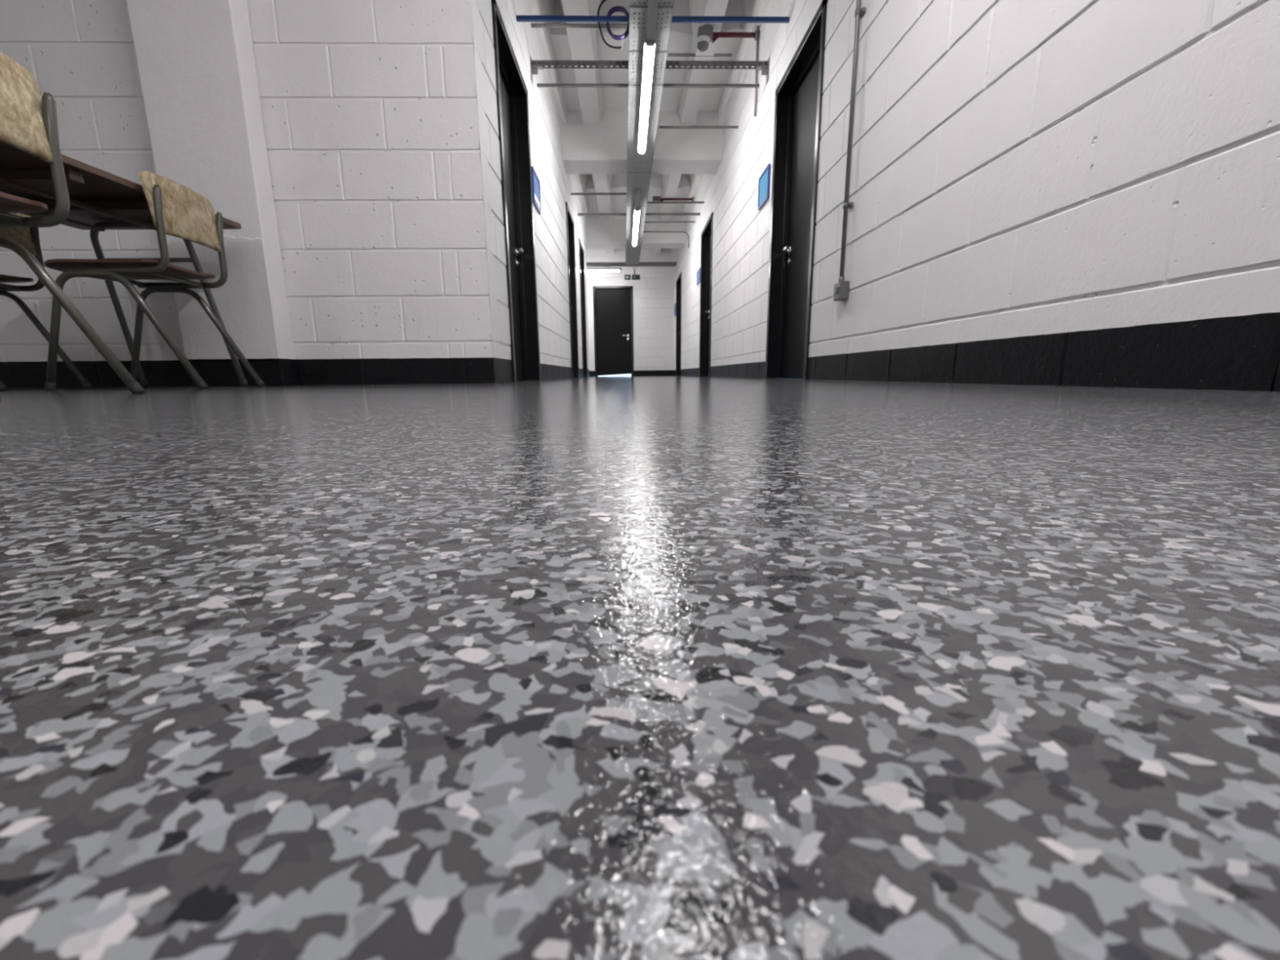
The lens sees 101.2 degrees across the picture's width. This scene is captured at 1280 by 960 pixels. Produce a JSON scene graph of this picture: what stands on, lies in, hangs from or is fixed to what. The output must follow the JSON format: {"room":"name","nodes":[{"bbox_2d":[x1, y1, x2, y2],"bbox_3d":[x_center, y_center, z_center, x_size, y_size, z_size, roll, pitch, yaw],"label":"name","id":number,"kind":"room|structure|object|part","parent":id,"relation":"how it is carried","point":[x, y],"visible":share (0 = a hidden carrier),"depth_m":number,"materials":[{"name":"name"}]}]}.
{"room":"school corridor","nodes":[
{"label":"school corridor","id":0,"kind":"room"},
{"bbox_2d":[126,0,298,386],"bbox_3d":[-2.022,-2.048,2.368,0.452,3.200,0.133,-1,11,-1],"label":"wall pillar","id":1,"kind":"structure","parent":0,"point":[195,59],"depth_m":2.43,"materials":[{"name":"paint"}]},
{"bbox_2d":[0,0,498,387],"bbox_3d":[-3.183,-2.078,2.481,4.800,3.237,0.150,-1,11,-1],"label":"wall","id":2,"kind":"structure","parent":0,"point":[369,108],"depth_m":2.58,"materials":[{"name":"white brick"}]},
{"bbox_2d":[470,0,589,383],"bbox_3d":[-0.939,-2.791,5.927,0.150,3.237,7.080,-1,11,-1],"label":"wall","id":3,"kind":"structure","parent":0,"point":[556,186],"depth_m":4.21,"materials":[{"name":"white brick"}]},
{"bbox_2d":[491,0,541,382],"bbox_3d":[-0.891,-1.721,3.490,0.212,2.095,1.090,-1,11,-1],"label":"door","id":4,"kind":"structure","parent":3,"relation":"in","point":[512,95],"depth_m":3.80,"materials":[{"name":"black wood"}]},
{"bbox_3d":[-0.883,-1.669,3.829,0.064,0.052,0.151,-1,11,-1],"label":"handle","id":5,"kind":"part","parent":4,"relation":"part of","materials":[{"name":"silver metal"}]},
{"bbox_2d":[531,166,541,213],"bbox_3d":[-0.809,-2.253,4.104,0.015,0.245,0.310,-1,11,-1],"label":"door sign","id":6,"kind":"object","parent":3,"relation":"attached to","point":[535,182],"visible":0.89,"depth_m":4.08,"materials":[{"name":"blue plastic"}]},
{"bbox_2d":[565,201,578,377],"bbox_3d":[-0.972,-2.391,6.832,0.212,2.095,1.000,-1,11,-1],"label":"door","id":7,"kind":"structure","parent":3,"relation":"in","point":[570,223],"depth_m":7.16,"materials":[{"name":"black wood"}]},
{"bbox_2d":[531,22,627,28],"bbox_3d":[-0.453,-3.484,4.035,0.757,0.028,0.028,-1,11,-1],"label":"conduit pipe","id":8,"kind":"object","parent":3,"relation":"attached to","point":[533,24],"visible":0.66,"depth_m":4.03,"materials":[{"name":"metal"}]},
{"bbox_2d":[578,238,587,377],"bbox_3d":[-1.011,-2.719,8.469,0.212,2.095,0.940,-1,11,-1],"label":"door","id":9,"kind":"structure","parent":3,"relation":"in","point":[581,255],"depth_m":8.77,"materials":[{"name":"black wood"}]},
{"bbox_2d":[570,192,626,195],"bbox_3d":[-0.536,-3.705,6.814,0.718,0.022,0.022,-1,11,-1],"label":"rail","id":10,"kind":"object","parent":3,"relation":"attached to","point":[571,193],"visible":1,"depth_m":6.80,"materials":[{"name":"metal"}]},
{"bbox_2d":[577,213,700,215],"bbox_3d":[-0.014,-3.929,7.782,1.809,0.030,0.030,-1,11,-1],"label":"rail","id":11,"kind":"object","parent":3,"relation":"attached to","point":[579,214],"visible":0.89,"depth_m":7.77,"materials":[{"name":"metal"}]},
{"bbox_2d":[537,83,759,87],"bbox_3d":[0.071,-3.213,4.285,1.809,0.020,0.020,-1,11,-1],"label":"rail","id":12,"kind":"object","parent":3,"relation":"attached to","point":[539,85],"visible":0.89,"depth_m":4.28,"materials":[{"name":"metal"}]},
{"bbox_2d":[529,56,769,84],"bbox_3d":[0.078,-3.126,4.017,1.809,0.154,0.060,-1,11,-1],"label":"channel","id":13,"kind":"object","parent":3,"relation":"attached to","point":[535,65],"visible":0.87,"depth_m":4.00,"materials":[{"name":"metal"}]},
{"bbox_2d":[625,0,674,264],"bbox_3d":[0.007,-3.385,5.391,0.276,0.049,11.300,-1,11,-2],"label":"cable tray","id":14,"kind":"object","parent":13,"relation":"hanging from","point":[633,169],"visible":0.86,"depth_m":4.42,"materials":[{"name":"metal"}]},
{"bbox_2d":[605,6,629,39],"bbox_3d":[-0.146,-3.098,3.568,0.173,0.184,0.059,-1,11,-1],"label":"cable coil","id":15,"kind":"object","parent":14,"relation":"hanging from","point":[614,9],"visible":0.77,"depth_m":3.56,"materials":[{"name":"blue"}]},
{"bbox_2d":[632,191,640,245],"bbox_3d":[-0.057,-3.764,7.673,0.075,0.107,2.524,-1,11,-2],"label":"light","id":16,"kind":"object","parent":14,"relation":"hanging from","point":[637,208],"visible":1,"depth_m":7.34,"materials":[{"name":"grey plastic"}]},
{"bbox_2d":[632,210,639,245],"bbox_3d":[-0.065,-3.788,7.982,0.068,0.032,1.900,-1,11,-2],"label":"diffuser","id":17,"kind":"object","parent":16,"relation":"attached to","point":[636,217],"depth_m":7.76,"materials":[{"name":"white plastic"}]},
{"bbox_2d":[637,0,657,153],"bbox_3d":[0.051,-3.023,3.973,0.075,0.107,2.474,-1,11,-2],"label":"light","id":18,"kind":"object","parent":14,"relation":"hanging from","point":[650,37],"visible":1,"depth_m":3.80,"materials":[{"name":"grey"}]},
{"bbox_2d":[638,44,654,153],"bbox_3d":[0.041,-3.059,4.346,0.068,0.032,1.720,-1,11,-2],"label":"diffuser","id":19,"kind":"object","parent":18,"relation":"attached to","point":[649,51],"depth_m":4.09,"materials":[{"name":"white plastic"}]},
{"bbox_2d":[626,1,669,263],"bbox_3d":[0.007,-3.380,5.393,0.254,0.020,11.100,-1,11,-2],"label":"cable bundle","id":20,"kind":"object","parent":14,"relation":"in","point":[668,2],"visible":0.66,"depth_m":4.41,"materials":[{"name":"black"}]},
{"bbox_2d":[515,15,789,22],"bbox_3d":[0.090,-3.057,3.490,1.809,0.027,0.022,-1,11,-1],"label":"rail","id":21,"kind":"object","parent":3,"relation":"attached to","point":[519,18],"visible":0.89,"depth_m":3.48,"materials":[{"name":"blue metal"}]},
{"bbox_2d":[586,248,674,376],"bbox_3d":[-1.690,-4.084,12.408,5.262,3.235,0.150,-1,11,-1],"label":"wall","id":22,"kind":"structure","parent":0,"point":[653,294],"depth_m":12.37,"materials":[{"name":"white brick"}]},
{"bbox_2d":[592,285,633,376],"bbox_3d":[-0.626,-3.524,12.536,0.932,2.065,0.170,-1,11,-1],"label":"door","id":23,"kind":"structure","parent":22,"relation":"in","point":[613,311],"depth_m":12.50,"materials":[{"name":"black wood"}]},
{"bbox_2d":[0,375,1279,959],"bbox_3d":[-2.225,-0.987,5.477,7.212,0.100,19.630,-1,11,-1],"label":"floor","id":24,"kind":"structure","parent":0,"point":[628,667],"depth_m":0.07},
{"bbox_2d":[0,213,92,391],"bbox_3d":[-2.729,-0.741,2.091,0.553,0.765,0.389,-2,11,-6],"label":"chair","id":25,"kind":"object","parent":24,"relation":"on","point":[28,237],"visible":0.76,"depth_m":2.23,"materials":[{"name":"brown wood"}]},
{"bbox_3d":[-2.627,-0.788,2.093,0.018,0.017,0.320,-2,11,-6],"label":"cross rail","id":26,"kind":"part","parent":25,"relation":"part of","materials":[{"name":"grey metal"}]},
{"bbox_3d":[-2.756,-0.806,2.075,0.385,0.034,0.360,-2,11,-6],"label":"seat","id":27,"kind":"part","parent":25,"relation":"part of","materials":[{"name":"brown wood"}]},
{"bbox_3d":[-2.541,-1.020,2.057,0.033,0.205,0.356,-7,12,-5],"label":"backrest","id":28,"kind":"part","parent":25,"relation":"part of","materials":[{"name":"brown wood"}]},
{"bbox_2d":[0,51,144,399],"bbox_3d":[-1.607,-0.562,1.149,0.553,0.764,0.389,-2,11,-6],"label":"chair","id":29,"kind":"object","parent":24,"relation":"on","point":[28,123],"visible":1,"depth_m":1.26,"materials":[{"name":"brown wood"}]},
{"bbox_3d":[-1.505,-0.609,1.150,0.018,0.017,0.320,-2,11,-6],"label":"cross rail","id":30,"kind":"part","parent":29,"relation":"part of","materials":[{"name":"grey metal"}]},
{"bbox_3d":[-1.634,-0.628,1.133,0.385,0.034,0.360,-2,11,-6],"label":"seat","id":31,"kind":"part","parent":29,"relation":"part of","materials":[{"name":"brown wood"}]},
{"bbox_3d":[-1.419,-0.842,1.113,0.033,0.205,0.356,-7,12,-4],"label":"backrest","id":32,"kind":"part","parent":29,"relation":"part of","materials":[{"name":"brown wood"}]},
{"bbox_2d":[0,140,248,387],"bbox_3d":[-2.119,-0.649,1.716,0.702,0.720,1.532,-1,11,-1],"label":"table","id":33,"kind":"object","parent":24,"relation":"on","point":[100,200],"visible":0.79,"depth_m":1.94,"materials":[{"name":"brown wood"}]},
{"bbox_3d":[-2.242,-0.938,1.655,0.024,0.012,1.120,-1,11,-1],"label":"apron rail","id":34,"kind":"part","parent":33,"relation":"part of","materials":[{"name":"brown wood"}]},
{"bbox_3d":[-2.002,-0.942,1.661,0.024,0.012,1.120,-1,11,-1],"label":"apron rail","id":35,"kind":"part","parent":33,"relation":"part of","materials":[{"name":"brown wood"}]},
{"bbox_3d":[-2.135,-0.774,2.372,0.495,0.681,0.189,-1,11,-1],"label":"leg","id":36,"kind":"part","parent":33,"relation":"part of","materials":[{"name":"grey metal"}]},
{"bbox_2d":[44,170,265,391],"bbox_3d":[-1.930,-0.743,2.064,0.553,0.765,0.389,-2,11,-5],"label":"chair","id":37,"kind":"object","parent":24,"relation":"on","point":[176,210],"visible":0.94,"depth_m":1.95,"materials":[{"name":"brown wood"}]},
{"bbox_3d":[-2.047,-0.783,2.044,0.018,0.017,0.320,-2,11,-5],"label":"cross rail","id":38,"kind":"part","parent":37,"relation":"part of","materials":[{"name":"grey metal"}]},
{"bbox_3d":[-1.957,-0.809,2.048,0.385,0.034,0.360,-2,11,-5],"label":"seat","id":39,"kind":"part","parent":37,"relation":"part of","materials":[{"name":"brown wood"}]},
{"bbox_3d":[-1.828,-0.790,2.065,0.018,0.017,0.320,-2,11,-5],"label":"cross rail","id":40,"kind":"part","parent":37,"relation":"part of","materials":[{"name":"grey metal"}]},
{"bbox_3d":[-1.742,-1.022,2.027,0.033,0.205,0.356,-7,12,-4],"label":"backrest","id":41,"kind":"part","parent":37,"relation":"part of","materials":[{"name":"brown wood"}]},
{"bbox_2d":[528,0,769,253],"bbox_3d":[-2.325,-3.623,3.773,7.012,0.900,17.330,-1,11,-1],"label":"ceiling","id":42,"kind":"structure","parent":0,"point":[593,120],"depth_m":5.75,"materials":[{"name":"paint"}]},
{"bbox_2d":[597,0,622,48],"bbox_3d":[-0.206,-3.205,3.483,0.163,0.565,0.111,-1,11,-1],"label":"loose cable","id":43,"kind":"object","parent":42,"relation":"hanging from","point":[603,1],"visible":0.9,"depth_m":3.56,"materials":[{"name":"black plastic"}]},
{"bbox_2d":[652,195,693,201],"bbox_3d":[0.526,-4.444,8.354,0.650,0.095,0.100,-1,11,-1],"label":"pipe","id":44,"kind":"object","parent":42,"relation":"attached to","point":[655,198],"visible":0.84,"depth_m":8.34,"materials":[{"name":"red"}]},
{"bbox_2d":[667,53,732,57],"bbox_3d":[0.530,-3.754,4.647,0.562,0.024,0.024,-1,11,-1],"label":"conduit pipe","id":45,"kind":"object","parent":42,"relation":"attached to","point":[716,55],"visible":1,"depth_m":4.64,"materials":[{"name":"metal"}]},
{"bbox_2d":[673,0,1279,391],"bbox_3d":[1.066,-2.442,4.091,0.150,3.237,16.930,-1,11,-1],"label":"wall","id":46,"kind":"structure","parent":0,"point":[1056,193],"depth_m":1.47,"materials":[{"name":"white brick"}]},
{"bbox_2d":[586,262,676,266],"bbox_3d":[-1.514,-4.617,11.280,4.582,0.050,0.220,-1,11,-1],"label":"cable tray","id":47,"kind":"object","parent":46,"relation":"attached to","point":[588,264],"visible":0.44,"depth_m":11.22,"materials":[{"name":"metal"}]},
{"bbox_2d":[586,265,622,271],"bbox_3d":[-1.171,-4.537,11.304,1.554,0.123,0.074,-1,11,-1],"label":"light","id":48,"kind":"object","parent":47,"relation":"hanging from","point":[588,269],"visible":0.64,"depth_m":11.29,"materials":[{"name":"white plastic"}]},
{"bbox_2d":[586,270,619,271],"bbox_3d":[-1.194,-4.492,11.313,1.500,0.032,0.068,-1,11,-1],"label":"diffuser","id":49,"kind":"object","parent":48,"relation":"attached to","point":[587,270],"depth_m":11.30,"materials":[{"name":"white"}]},
{"bbox_2d":[624,265,639,279],"bbox_3d":[-0.167,-4.469,11.342,0.330,0.290,0.028,-1,11,-1],"label":"exit sign","id":50,"kind":"object","parent":47,"relation":"hanging from","point":[627,277],"visible":1,"depth_m":11.35,"materials":[{"name":"green"}]},
{"bbox_3d":[-0.266,-4.377,11.358,0.130,0.105,0.024,-1,11,-1],"label":"arrow panel","id":51,"kind":"part","parent":50,"relation":"part of","materials":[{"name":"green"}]},
{"bbox_3d":[-0.089,-4.379,11.362,0.177,0.105,0.024,-1,11,-1],"label":"figure panel","id":52,"kind":"part","parent":50,"relation":"part of","materials":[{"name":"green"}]},
{"bbox_2d":[643,231,689,248],"bbox_3d":[0.433,-4.106,8.981,0.823,0.266,0.022,-1,11,-1],"label":"conduit pipe","id":53,"kind":"object","parent":46,"relation":"attached to","point":[643,231],"visible":0.95,"depth_m":8.95,"materials":[{"name":"metal"}]},
{"bbox_2d":[644,221,695,222],"bbox_3d":[0.472,-4.082,8.323,0.811,0.018,0.018,-1,11,-1],"label":"rail","id":54,"kind":"object","parent":46,"relation":"attached to","point":[645,221],"visible":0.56,"depth_m":8.32,"materials":[{"name":"metal"}]},
{"bbox_2d":[674,302,675,316],"bbox_3d":[0.796,-3.856,11.927,0.015,0.270,0.300,-1,11,-1],"label":"door sign","id":55,"kind":"object","parent":46,"relation":"attached to","point":[675,303],"visible":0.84,"depth_m":11.88,"materials":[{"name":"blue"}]},
{"bbox_2d":[647,201,704,203],"bbox_3d":[0.495,-3.889,7.373,0.811,0.022,0.022,-1,11,-1],"label":"rail","id":56,"kind":"object","parent":46,"relation":"attached to","point":[647,202],"visible":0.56,"depth_m":7.36,"materials":[{"name":"metal"}]},
{"bbox_2d":[675,271,681,376],"bbox_3d":[0.922,-3.290,11.222,0.212,2.095,1.150,-1,11,-1],"label":"door","id":57,"kind":"structure","parent":46,"relation":"in","point":[678,282],"depth_m":11.63,"materials":[{"name":"black wood"}]},
{"bbox_2d":[696,267,700,285],"bbox_3d":[0.891,-3.089,7.997,0.015,0.200,0.310,-1,11,-1],"label":"door sign","id":58,"kind":"object","parent":46,"relation":"attached to","point":[699,269],"visible":0.96,"depth_m":7.98,"materials":[{"name":"blue plastic"}]},
{"bbox_2d":[658,125,738,128],"bbox_3d":[0.570,-3.421,5.102,0.771,0.018,0.020,-1,11,-1],"label":"rail","id":59,"kind":"object","parent":46,"relation":"attached to","point":[660,126],"visible":1,"depth_m":5.10,"materials":[{"name":"metal"}]},
{"bbox_2d":[698,212,713,376],"bbox_3d":[1.015,-2.515,7.355,0.212,2.095,1.140,-1,11,-1],"label":"door","id":60,"kind":"structure","parent":46,"relation":"in","point":[706,242],"depth_m":7.75,"materials":[{"name":"black wood"}]},
{"bbox_2d":[697,26,759,44],"bbox_3d":[0.719,-3.609,4.282,0.500,0.095,0.100,-1,11,-1],"label":"pipe","id":61,"kind":"object","parent":46,"relation":"attached to","point":[702,30],"visible":0.89,"depth_m":4.26,"materials":[{"name":"red metal"}]},
{"bbox_2d":[696,35,710,51],"bbox_3d":[0.515,-3.549,4.290,0.110,0.080,0.110,-1,11,-1],"label":"smoke detector","id":62,"kind":"object","parent":61,"relation":"attached to","point":[703,42],"visible":1,"depth_m":4.26,"materials":[{"name":"white plastic"}]},
{"bbox_2d":[754,25,759,116],"bbox_3d":[0.958,-3.351,4.320,0.020,0.650,0.020,-1,11,-1],"label":"conduit pipe","id":63,"kind":"object","parent":46,"relation":"attached to","point":[757,26],"visible":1,"depth_m":4.32,"materials":[{"name":"metal"}]},
{"bbox_2d":[757,164,770,209],"bbox_3d":[0.983,-2.318,4.175,0.015,0.238,0.310,-1,11,-1],"label":"door sign","id":64,"kind":"object","parent":46,"relation":"attached to","point":[764,180],"visible":1,"depth_m":4.15,"materials":[{"name":"blue plastic"}]},
{"bbox_2d":[762,213,768,232],"bbox_3d":[0.994,-2.032,4.164,0.002,0.125,0.175,-1,11,-1],"label":"paper notice","id":65,"kind":"object","parent":46,"relation":"attached to","point":[766,219],"visible":1,"depth_m":4.17,"materials":[{"name":"white paper"}]},
{"bbox_2d":[764,0,828,379],"bbox_3d":[1.107,-1.747,3.528,0.212,2.095,1.080,-1,11,-1],"label":"door","id":66,"kind":"structure","parent":46,"relation":"in","point":[798,94],"depth_m":3.76,"materials":[{"name":"black wood"}]},
{"bbox_3d":[1.085,-1.694,3.861,0.064,0.052,0.151,-1,11,-1],"label":"handle","id":67,"kind":"part","parent":66,"relation":"part of","materials":[{"name":"silver metal"}]},
{"bbox_2d":[833,280,849,301],"bbox_3d":[1.014,-0.955,2.664,0.056,0.086,0.086,-1,11,-1],"label":"switch box","id":68,"kind":"object","parent":46,"relation":"attached to","point":[841,292],"visible":1,"depth_m":2.63,"materials":[{"name":"grey plastic"}]},
{"bbox_3d":[0.998,-0.955,2.663,0.006,0.078,0.078,-1,11,-1],"label":"plate","id":69,"kind":"part","parent":68,"relation":"part of","materials":[{"name":"white plastic"}]},
{"bbox_2d":[838,0,866,282],"bbox_3d":[1.010,-2.147,2.425,0.039,2.362,0.052,-1,11,-1],"label":"conduit","id":70,"kind":"object","parent":46,"relation":"attached to","point":[859,12],"visible":0.94,"depth_m":2.52,"materials":[{"name":"grey metal"}]}
]}

